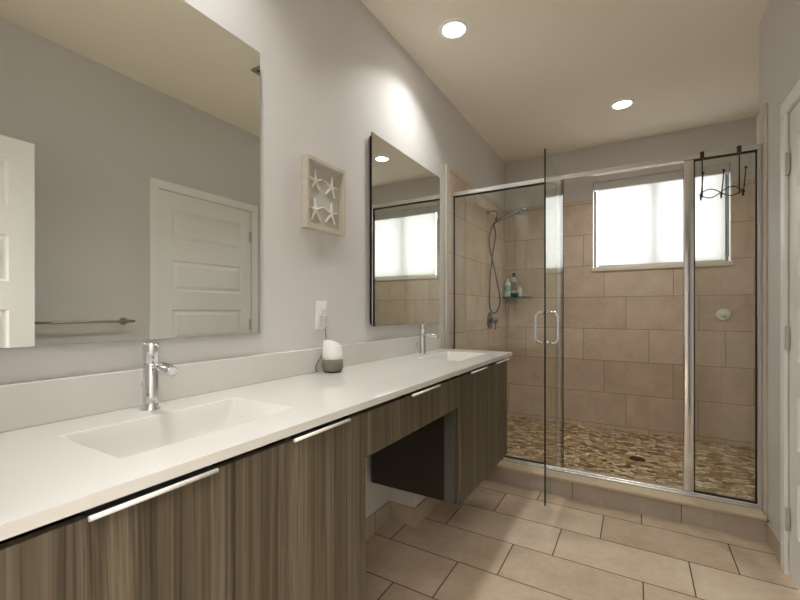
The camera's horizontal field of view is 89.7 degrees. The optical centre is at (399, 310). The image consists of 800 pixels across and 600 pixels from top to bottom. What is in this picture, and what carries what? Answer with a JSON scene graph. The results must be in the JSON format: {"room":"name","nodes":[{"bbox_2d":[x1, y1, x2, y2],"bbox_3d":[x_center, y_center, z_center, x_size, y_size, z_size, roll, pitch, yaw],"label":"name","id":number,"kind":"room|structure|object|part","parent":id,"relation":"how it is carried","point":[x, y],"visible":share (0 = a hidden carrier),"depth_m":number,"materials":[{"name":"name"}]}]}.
{"room":"bathroom","nodes":[
{"label":"bathroom","id":0,"kind":"room"},
{"bbox_2d":[0,0,505,517],"bbox_3d":[0.024,-0.198,2.495,0.118,2.740,4.570,0,0,30],"label":"wall","id":1,"kind":"structure","parent":0,"point":[332,76],"depth_m":1.86,"materials":[{"name":"paint"}]},
{"bbox_2d":[0,0,259,347],"bbox_3d":[-0.728,-0.426,1.104,0.022,1.015,0.836,0,0,30],"label":"wall mirror","id":2,"kind":"object","parent":1,"relation":"attached to","point":[130,129],"visible":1,"depth_m":1.07,"materials":[{"name":"silver glass"}]},
{"bbox_2d":[0,412,365,599],"bbox_3d":[-0.529,0.584,0.914,0.503,0.599,0.899,0,0,30],"label":"vanity cabinet","id":3,"kind":"object","parent":1,"relation":"attached to","point":[285,518],"visible":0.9,"depth_m":0.79,"materials":[{"name":"brown wood"}]},
{"bbox_3d":[-0.449,0.592,0.608,0.019,0.583,0.448,0,0,30],"label":"door","id":4,"kind":"part","parent":3,"relation":"part of","materials":[{"name":"brown wood"}]},
{"bbox_3d":[-0.402,0.297,0.667,0.035,0.008,0.204,0,0,30],"label":"edge pull","id":5,"kind":"part","parent":3,"relation":"part of","materials":[{"name":"silver metal"}]},
{"bbox_3d":[-0.388,0.299,0.831,0.020,0.030,0.894,0,0,30],"label":"mounting rail","id":6,"kind":"part","parent":3,"relation":"part of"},
{"bbox_2d":[0,333,511,540],"bbox_3d":[-0.136,0.265,1.622,0.524,0.206,2.658,0,0,30],"label":"countertop","id":7,"kind":"structure","parent":3,"relation":"on","point":[72,445],"depth_m":0.99,"materials":[{"name":"white stone"}]},
{"bbox_2d":[141,342,177,411],"bbox_3d":[-0.637,0.174,1.057,0.147,0.179,0.045,0,0,30],"label":"faucet","id":8,"kind":"object","parent":7,"relation":"on","point":[152,367],"visible":1,"depth_m":1.06,"materials":[{"name":"silver metal"}]},
{"bbox_3d":[-0.665,0.112,1.073,0.038,0.055,0.038,0,0,30],"label":"handle","id":9,"kind":"part","parent":8,"relation":"part of","materials":[{"name":"silver metal"}]},
{"bbox_3d":[-0.635,0.146,1.056,0.048,0.015,0.015,0,0,30],"label":"spout","id":10,"kind":"part","parent":8,"relation":"part of","materials":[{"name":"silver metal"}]},
{"bbox_2d":[157,362,177,375],"bbox_3d":[-0.598,0.151,1.034,0.056,0.033,0.028,0,0,30],"label":"outlet","id":11,"kind":"object","parent":8,"relation":"attached to","point":[167,369],"depth_m":1.02,"materials":[{"name":"silver metal"}]},
{"bbox_2d":[58,398,294,486],"bbox_3d":[-0.500,0.316,0.968,0.258,0.104,0.435,0,0,30],"label":"basin","id":12,"kind":"object","parent":7,"relation":"in","point":[118,441],"depth_m":1.01,"materials":[{"name":"white ceramic"}]},
{"bbox_2d":[322,340,342,372],"bbox_3d":[-0.290,0.193,1.729,0.090,0.141,0.090,0,0,30],"label":"smart speaker","id":13,"kind":"object","parent":7,"relation":"on","point":[332,355],"visible":1,"depth_m":1.69},
{"bbox_2d":[349,377,459,456],"bbox_3d":[-0.116,0.359,1.619,0.503,0.150,0.730,0,0,30],"label":"drawer","id":14,"kind":"object","parent":7,"relation":"attached to","point":[387,422],"visible":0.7,"depth_m":1.41,"materials":[{"name":"brown wood"}]},
{"bbox_3d":[0.089,0.297,1.506,0.035,0.008,0.224,0,0,30],"label":"edge pull","id":15,"kind":"part","parent":14,"relation":"part of","materials":[{"name":"silver metal"}]},
{"bbox_2d":[416,324,438,353],"bbox_3d":[0.165,0.174,2.438,0.147,0.179,0.045,0,0,30],"label":"faucet","id":16,"kind":"object","parent":7,"relation":"on","point":[422,327],"visible":1,"depth_m":2.44,"materials":[{"name":"silver metal"}]},
{"bbox_3d":[0.138,0.112,2.454,0.038,0.055,0.038,0,0,30],"label":"handle","id":17,"kind":"part","parent":16,"relation":"part of","materials":[{"name":"silver metal"}]},
{"bbox_2d":[429,333,438,338],"bbox_3d":[0.204,0.151,2.415,0.056,0.033,0.028,0,0,30],"label":"outlet","id":18,"kind":"object","parent":16,"relation":"attached to","point":[432,335],"depth_m":2.41,"materials":[{"name":"silver metal"}]},
{"bbox_2d":[419,351,485,375],"bbox_3d":[0.311,0.316,2.353,0.258,0.104,0.435,0,0,30],"label":"basin","id":19,"kind":"object","parent":7,"relation":"in","point":[445,355],"depth_m":2.52,"materials":[{"name":"white ceramic"}]},
{"bbox_3d":[-0.222,0.592,0.995,0.019,0.583,0.448,0,0,30],"label":"door","id":20,"kind":"part","parent":3,"relation":"part of","materials":[{"name":"brown wood"}]},
{"bbox_3d":[-0.200,0.297,1.012,0.035,0.008,0.205,0,0,30],"label":"edge pull","id":21,"kind":"part","parent":3,"relation":"part of","materials":[{"name":"silver metal"}]},
{"bbox_2d":[0,333,444,432],"bbox_3d":[-0.353,0.213,1.750,0.019,0.102,2.658,0,0,30],"label":"backsplash","id":22,"kind":"structure","parent":1,"relation":"attached to","point":[39,402],"depth_m":1.17,"materials":[{"name":"white stone"}]},
{"bbox_2d":[315,301,326,328],"bbox_3d":[-0.345,0.019,1.774,0.009,0.123,0.072,0,0,30],"label":"wall outlet","id":23,"kind":"object","parent":1,"relation":"attached to","point":[320,306],"visible":0.94,"depth_m":1.76,"materials":[{"name":"white plastic"}]},
{"bbox_2d":[319,307,324,321],"bbox_3d":[-0.343,0.019,1.773,0.002,0.066,0.034,0,0,30],"label":"socket","id":24,"kind":"object","parent":23,"relation":"attached to","point":[321,309],"depth_m":1.77,"materials":[{"name":"white plastic"}]},
{"bbox_2d":[315,315,328,371],"bbox_3d":[-0.343,0.141,1.745,0.025,0.241,0.079,0,0,30],"label":"power adapter","id":25,"kind":"object","parent":1,"relation":"attached to","point":[324,318],"visible":0.82,"depth_m":1.75,"materials":[{"name":"white plastic"}]},
{"bbox_3d":[-0.342,0.167,1.738,0.012,0.188,0.068,0,0,26],"label":"cord","id":26,"kind":"part","parent":25,"relation":"part of","materials":[{"name":"white plastic"}]},
{"bbox_2d":[301,153,344,236],"bbox_3d":[-0.332,-0.496,1.772,0.033,0.303,0.252,0,0,30],"label":"shadow box","id":27,"kind":"object","parent":1,"relation":"attached to","point":[322,183],"visible":1,"depth_m":1.77,"materials":[{"name":"beige wood"}]},
{"bbox_2d":[370,132,439,326],"bbox_3d":[0.057,-0.420,2.443,0.022,1.006,0.836,0,0,30],"label":"wall mirror","id":28,"kind":"object","parent":1,"relation":"attached to","point":[404,194],"visible":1,"depth_m":2.35,"materials":[{"name":"silver glass"}]},
{"bbox_2d":[371,358,508,505],"bbox_3d":[0.264,0.584,2.267,0.503,0.599,0.780,0,0,30],"label":"vanity cabinet","id":29,"kind":"object","parent":1,"relation":"attached to","point":[446,459],"visible":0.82,"depth_m":1.94,"materials":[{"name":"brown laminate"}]},
{"bbox_3d":[0.361,0.592,1.989,0.019,0.583,0.386,0,0,30],"label":"door","id":30,"kind":"part","parent":29,"relation":"part of","materials":[{"name":"brown wood"}]},
{"bbox_3d":[0.385,0.297,2.011,0.035,0.008,0.223,0,0,30],"label":"edge pull","id":31,"kind":"part","parent":29,"relation":"part of","materials":[{"name":"silver metal"}]},
{"bbox_3d":[0.557,0.592,2.324,0.019,0.583,0.387,0,0,30],"label":"door","id":32,"kind":"part","parent":29,"relation":"part of","materials":[{"name":"brown wood"}]},
{"bbox_3d":[0.593,0.297,2.365,0.035,0.008,0.247,0,0,30],"label":"edge pull","id":33,"kind":"part","parent":29,"relation":"part of","materials":[{"name":"silver metal"}]},
{"bbox_2d":[487,312,497,329],"bbox_3d":[0.880,0.099,3.778,0.078,0.170,0.160,0,0,30],"label":"shower valve","id":34,"kind":"object","parent":1,"relation":"attached to","point":[490,320],"visible":1,"depth_m":3.76,"materials":[{"name":"silver metal"}]},
{"bbox_3d":[0.885,0.094,3.776,0.066,0.052,0.052,0,0,30],"label":"knob","id":35,"kind":"part","parent":34,"relation":"part of","materials":[{"name":"silver metal"}]},
{"bbox_2d":[487,207,528,313],"bbox_3d":[0.976,-0.459,3.653,0.370,0.979,0.103,0,0,30],"label":"shower","id":36,"kind":"object","parent":1,"relation":"attached to","point":[521,211],"visible":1,"depth_m":3.71,"materials":[{"name":"silver metal"}]},
{"bbox_2d":[389,487,425,507],"bbox_3d":[0.200,1.030,2.557,0.160,0.285,0.755,0,0,30],"label":"wall","id":37,"kind":"structure","parent":0,"point":[395,495],"depth_m":2.23,"materials":[{"name":"paint"}]},
{"bbox_2d":[366,497,440,538],"bbox_3d":[-0.282,1.122,1.722,0.172,0.100,2.685,0,0,30],"label":"baseboard","id":38,"kind":"structure","parent":37,"relation":"attached to","point":[401,513],"depth_m":2.21,"materials":[{"name":"beige tile"}]},
{"bbox_2d":[361,0,769,162],"bbox_3d":[1.008,-1.618,1.919,2.400,0.100,4.570,0,0,30],"label":"ceiling","id":39,"kind":"structure","parent":0,"point":[530,77],"depth_m":2.56,"materials":[{"name":"paint"}]},
{"bbox_2d":[439,18,468,39],"bbox_3d":[0.300,-1.564,2.242,0.168,0.008,0.168,0,0,30],"label":"recessed light","id":40,"kind":"object","parent":39,"relation":"in","point":[454,28],"visible":1,"depth_m":2.23,"materials":[{"name":"white paint"}]},
{"bbox_2d":[443,22,464,36],"bbox_3d":[0.300,-1.565,2.242,0.121,0.002,0.121,0,0,30],"label":"diffuser","id":41,"kind":"object","parent":40,"relation":"attached to","point":[450,29],"depth_m":2.24,"materials":[{"name":"white plastic"}]},
{"bbox_2d":[610,98,634,109],"bbox_3d":[1.687,-1.564,3.057,0.168,0.008,0.168,0,0,30],"label":"recessed light","id":42,"kind":"object","parent":39,"relation":"in","point":[621,104],"visible":1,"depth_m":3.05,"materials":[{"name":"white paint"}]},
{"bbox_2d":[613,101,630,108],"bbox_3d":[1.687,-1.565,3.057,0.121,0.002,0.121,0,0,30],"label":"diffuser","id":43,"kind":"object","parent":42,"relation":"attached to","point":[617,104],"depth_m":3.06,"materials":[{"name":"white plastic"}]},
{"bbox_2d":[366,480,799,599],"bbox_3d":[0.579,1.222,1.185,2.400,0.100,2.870,0,0,30],"label":"floor","id":44,"kind":"structure","parent":0,"point":[502,542],"depth_m":1.92,"materials":[{"name":"beige tile"}]},
{"bbox_2d":[484,461,766,540],"bbox_3d":[1.153,1.111,2.568,1.757,0.122,0.213,0,0,30],"label":"curb","id":45,"kind":"object","parent":44,"relation":"on","point":[723,517],"visible":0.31,"depth_m":2.33,"materials":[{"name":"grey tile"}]},
{"bbox_2d":[452,143,762,509],"bbox_3d":[1.007,0.084,2.327,1.764,1.931,0.631,0,0,30],"label":"shower enclosure","id":46,"kind":"object","parent":45,"relation":"on","point":[688,161],"visible":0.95,"depth_m":2.28,"materials":[{"name":"metal"}]},
{"bbox_3d":[0.780,0.091,2.143,0.128,0.190,0.028,0,0,30],"label":"pull handle","id":47,"kind":"part","parent":46,"relation":"part of","materials":[{"name":"silver metal"}]},
{"bbox_3d":[0.907,0.087,2.359,0.008,1.870,0.585,0,0,30],"label":"glass door","id":48,"kind":"part","parent":46,"relation":"part of","materials":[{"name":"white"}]},
{"bbox_3d":[1.047,0.087,2.644,0.033,1.878,0.040,0,0,30],"label":"post","id":49,"kind":"part","parent":46,"relation":"part of","materials":[{"name":"silver metal"}]},
{"bbox_3d":[1.155,-0.867,2.580,1.763,0.029,0.044,0,0,30],"label":"header rail","id":50,"kind":"part","parent":46,"relation":"part of","materials":[{"name":"metal"}]},
{"bbox_3d":[1.644,0.087,2.293,0.050,1.878,0.040,0,0,30],"label":"post","id":51,"kind":"part","parent":46,"relation":"part of","materials":[{"name":"silver metal"}]},
{"bbox_2d":[699,145,747,200],"bbox_3d":[1.752,-0.745,2.192,0.201,0.279,0.117,0,0,30],"label":"hook rack","id":52,"kind":"object","parent":46,"relation":"hanging from","point":[739,148],"visible":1,"depth_m":2.16,"materials":[{"name":"brown metal"}]},
{"bbox_2d":[506,415,754,500],"bbox_3d":[1.734,1.190,3.157,2.400,0.165,1.700,0,0,30],"label":"floor","id":53,"kind":"structure","parent":0,"point":[720,468],"depth_m":3.07,"materials":[{"name":"stone"}]},
{"bbox_2d":[629,456,644,461],"bbox_3d":[1.768,1.104,2.997,0.104,0.004,0.104,0,0,30],"label":"floor drain","id":54,"kind":"object","parent":53,"relation":"on","point":[635,458],"visible":1,"depth_m":3.00,"materials":[{"name":"brown metal"}]},
{"bbox_2d":[505,116,756,447],"bbox_3d":[2.083,-0.198,3.803,2.150,2.740,0.164,0,0,30],"label":"wall","id":55,"kind":"structure","parent":0,"point":[623,329],"depth_m":3.69,"materials":[{"name":"tile"}]},
{"bbox_2d":[502,297,531,297],"bbox_3d":[1.207,-0.137,4.145,0.270,0.008,0.130,0,0,30],"label":"corner shelf","id":56,"kind":"object","parent":55,"relation":"attached to","point":[502,297],"visible":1,"depth_m":4.12,"materials":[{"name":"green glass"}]},
{"bbox_2d":[504,278,510,296],"bbox_3d":[1.117,-0.237,4.177,0.073,0.191,0.061,0,0,30],"label":"pump bottle","id":57,"kind":"object","parent":56,"relation":"on","point":[507,285],"visible":1,"depth_m":4.15,"materials":[{"name":"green plastic"}]},
{"bbox_2d":[511,273,516,292],"bbox_3d":[1.182,-0.264,4.180,0.050,0.245,0.063,0,0,-42],"label":"pump bottle","id":58,"kind":"object","parent":56,"relation":"on","point":[513,279],"visible":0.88,"depth_m":4.16,"materials":[{"name":"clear plastic"}]},
{"bbox_2d":[517,286,521,296],"bbox_3d":[1.233,-0.195,4.145,0.048,0.107,0.034,0,0,30],"label":"bottle","id":59,"kind":"object","parent":56,"relation":"on","point":[519,290],"visible":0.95,"depth_m":4.13,"materials":[{"name":"white plastic"}]},
{"bbox_2d":[592,174,732,271],"bbox_3d":[2.326,-0.800,3.647,1.056,0.855,0.166,0,0,30],"label":"window","id":60,"kind":"structure","parent":55,"relation":"in","point":[726,262],"depth_m":3.59,"materials":[{"name":"metal"}]},
{"bbox_2d":[594,164,728,266],"bbox_3d":[2.324,-0.821,3.643,1.024,0.815,0.065,0,0,30],"label":"roller blind","id":61,"kind":"object","parent":60,"relation":"attached to","point":[640,219],"visible":0.88,"depth_m":3.63,"materials":[{"name":"white fabric"}]},
{"bbox_3d":[2.747,-0.802,3.375,0.022,0.711,0.008,0,0,30],"label":"pull chain","id":62,"kind":"part","parent":61,"relation":"part of","materials":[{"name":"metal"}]},
{"bbox_3d":[2.313,-0.391,3.625,1.056,0.036,0.114,0,0,30],"label":"sill","id":63,"kind":"part","parent":60,"relation":"part of","materials":[{"name":"beige tile"}]},
{"bbox_2d":[716,309,730,320],"bbox_3d":[2.688,0.037,3.342,0.098,0.098,0.018,0,0,30],"label":"disc","id":64,"kind":"object","parent":55,"relation":"attached to","point":[723,314],"visible":1,"depth_m":3.34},
{"bbox_2d":[756,0,799,575],"bbox_3d":[1.287,-0.198,0.935,0.125,2.740,2.915,0,0,30],"label":"wall","id":65,"kind":"structure","parent":0,"point":[779,27],"depth_m":2.00,"materials":[{"name":"paint"}]},
{"bbox_2d":[767,522,779,563],"bbox_3d":[1.183,1.122,0.874,0.012,0.100,2.705,0,0,30],"label":"baseboard","id":66,"kind":"structure","parent":65,"relation":"attached to","point":[773,539],"depth_m":1.94,"materials":[{"name":"beige tile"}]},
{"bbox_2d":[780,80,799,590],"bbox_3d":[1.543,0.119,1.417,0.091,2.105,0.925,0,0,30],"label":"door","id":67,"kind":"structure","parent":65,"relation":"in","point":[789,123],"depth_m":1.76,"materials":[{"name":"white paint"}]}
]}

